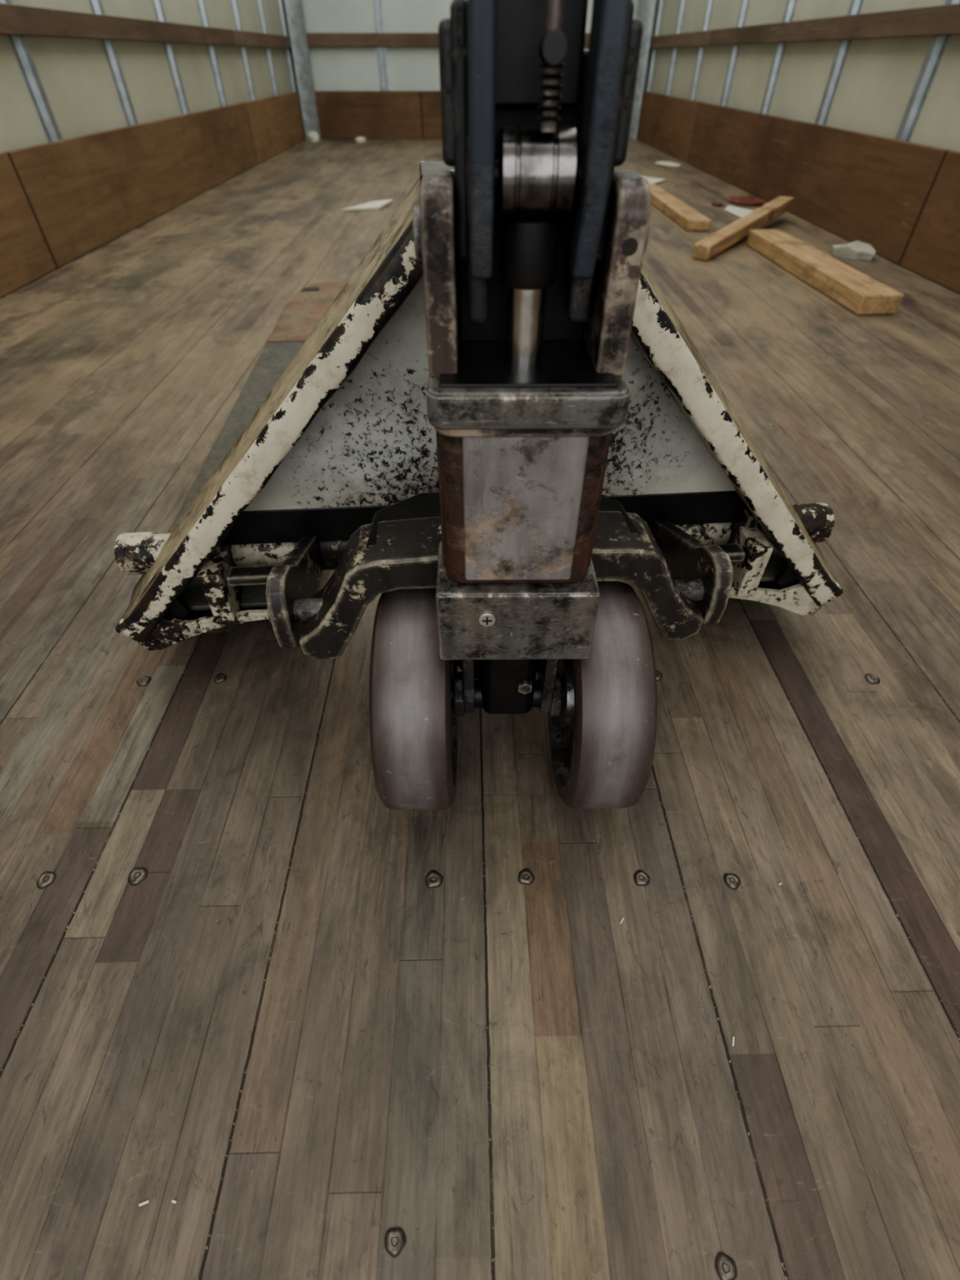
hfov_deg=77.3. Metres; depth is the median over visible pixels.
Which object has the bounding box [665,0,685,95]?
post
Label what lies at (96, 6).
post
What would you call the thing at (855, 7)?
post
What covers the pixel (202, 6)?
post
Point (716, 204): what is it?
wrapper
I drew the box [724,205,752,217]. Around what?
paper scrap
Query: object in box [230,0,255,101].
post
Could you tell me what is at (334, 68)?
panel
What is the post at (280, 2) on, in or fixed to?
attached to the panel at (75, 75)
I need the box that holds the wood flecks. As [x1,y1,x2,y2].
[138,287,857,1206]
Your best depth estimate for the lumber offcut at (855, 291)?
1.63 m
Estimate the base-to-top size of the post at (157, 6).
2.380 m
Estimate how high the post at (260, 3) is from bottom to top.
2.380 m
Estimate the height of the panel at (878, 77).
2.400 m
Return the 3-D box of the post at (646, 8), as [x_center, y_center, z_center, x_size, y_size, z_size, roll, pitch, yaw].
[1.157,-4.756,3.828,0.106,2.399,0.078,-1,44,-1]
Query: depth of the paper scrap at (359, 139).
4.47 m
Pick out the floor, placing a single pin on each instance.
(279, 1034)
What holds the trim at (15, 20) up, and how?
attached to the panel at (75, 75)
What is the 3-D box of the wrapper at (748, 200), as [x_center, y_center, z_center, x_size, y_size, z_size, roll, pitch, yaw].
[1.166,-1.920,2.620,0.124,0.019,0.192,-21,48,-20]
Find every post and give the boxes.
[0,0,62,142]
[88,0,137,126]
[151,0,189,115]
[196,0,227,106]
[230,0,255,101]
[256,0,278,96]
[277,0,296,92]
[284,0,321,139]
[372,0,389,90]
[628,0,656,139]
[646,0,663,92]
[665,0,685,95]
[689,0,713,100]
[720,0,749,106]
[760,0,796,115]
[814,0,863,125]
[894,0,959,142]
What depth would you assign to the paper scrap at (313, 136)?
4.50 m
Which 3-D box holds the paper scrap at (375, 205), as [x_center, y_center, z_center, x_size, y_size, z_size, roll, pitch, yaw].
[-0.446,-1.837,2.536,0.116,0.015,0.292,24,49,22]
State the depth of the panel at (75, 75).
2.28 m
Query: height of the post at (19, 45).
2.380 m
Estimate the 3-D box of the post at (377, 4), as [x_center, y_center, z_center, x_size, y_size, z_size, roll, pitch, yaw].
[-0.717,-4.790,3.850,0.068,2.380,0.018,-1,44,-1]
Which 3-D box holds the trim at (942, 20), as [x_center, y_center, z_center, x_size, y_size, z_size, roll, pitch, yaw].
[1.290,-1.629,1.572,0.026,0.060,7.680,-1,44,-1]
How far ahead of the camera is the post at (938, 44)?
1.77 m
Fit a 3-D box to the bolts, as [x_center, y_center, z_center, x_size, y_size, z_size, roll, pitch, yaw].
[0.029,0.183,0.469,0.764,0.002,0.437,0,44,0]
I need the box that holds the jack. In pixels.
[114,0,843,809]
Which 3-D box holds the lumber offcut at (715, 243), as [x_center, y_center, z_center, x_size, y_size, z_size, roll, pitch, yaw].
[0.934,-1.450,2.097,0.057,0.074,0.822,28,51,26]
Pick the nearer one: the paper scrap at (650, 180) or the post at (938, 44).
the post at (938, 44)
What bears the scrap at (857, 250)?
on the floor
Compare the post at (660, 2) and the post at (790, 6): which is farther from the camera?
the post at (660, 2)
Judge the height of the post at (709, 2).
2.380 m
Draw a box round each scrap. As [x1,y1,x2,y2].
[307,131,319,142]
[341,199,393,211]
[355,136,365,142]
[643,176,666,183]
[655,161,680,167]
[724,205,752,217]
[831,240,875,260]
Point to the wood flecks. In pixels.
(780, 883)
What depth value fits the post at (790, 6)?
2.61 m
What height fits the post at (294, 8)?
2.399 m
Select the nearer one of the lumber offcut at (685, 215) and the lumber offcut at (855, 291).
the lumber offcut at (855, 291)
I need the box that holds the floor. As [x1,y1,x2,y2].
[0,138,959,1279]
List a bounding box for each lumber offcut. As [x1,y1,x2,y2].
[648,182,711,231]
[692,195,794,261]
[746,229,903,315]
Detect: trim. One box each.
[0,3,291,48]
[306,32,590,46]
[649,3,959,48]
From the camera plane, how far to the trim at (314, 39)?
4.29 m
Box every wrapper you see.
[711,202,723,206]
[728,195,764,206]
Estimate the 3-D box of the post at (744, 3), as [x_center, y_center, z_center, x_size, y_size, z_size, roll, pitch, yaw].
[1.276,-3.482,2.505,0.020,2.380,0.072,-1,44,-1]
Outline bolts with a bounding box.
[36,670,879,1279]
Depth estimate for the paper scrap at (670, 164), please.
3.52 m
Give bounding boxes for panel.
[0,0,292,152]
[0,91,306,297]
[282,0,658,91]
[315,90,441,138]
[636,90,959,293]
[645,0,959,151]
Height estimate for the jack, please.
1.263 m
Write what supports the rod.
attached to the jack

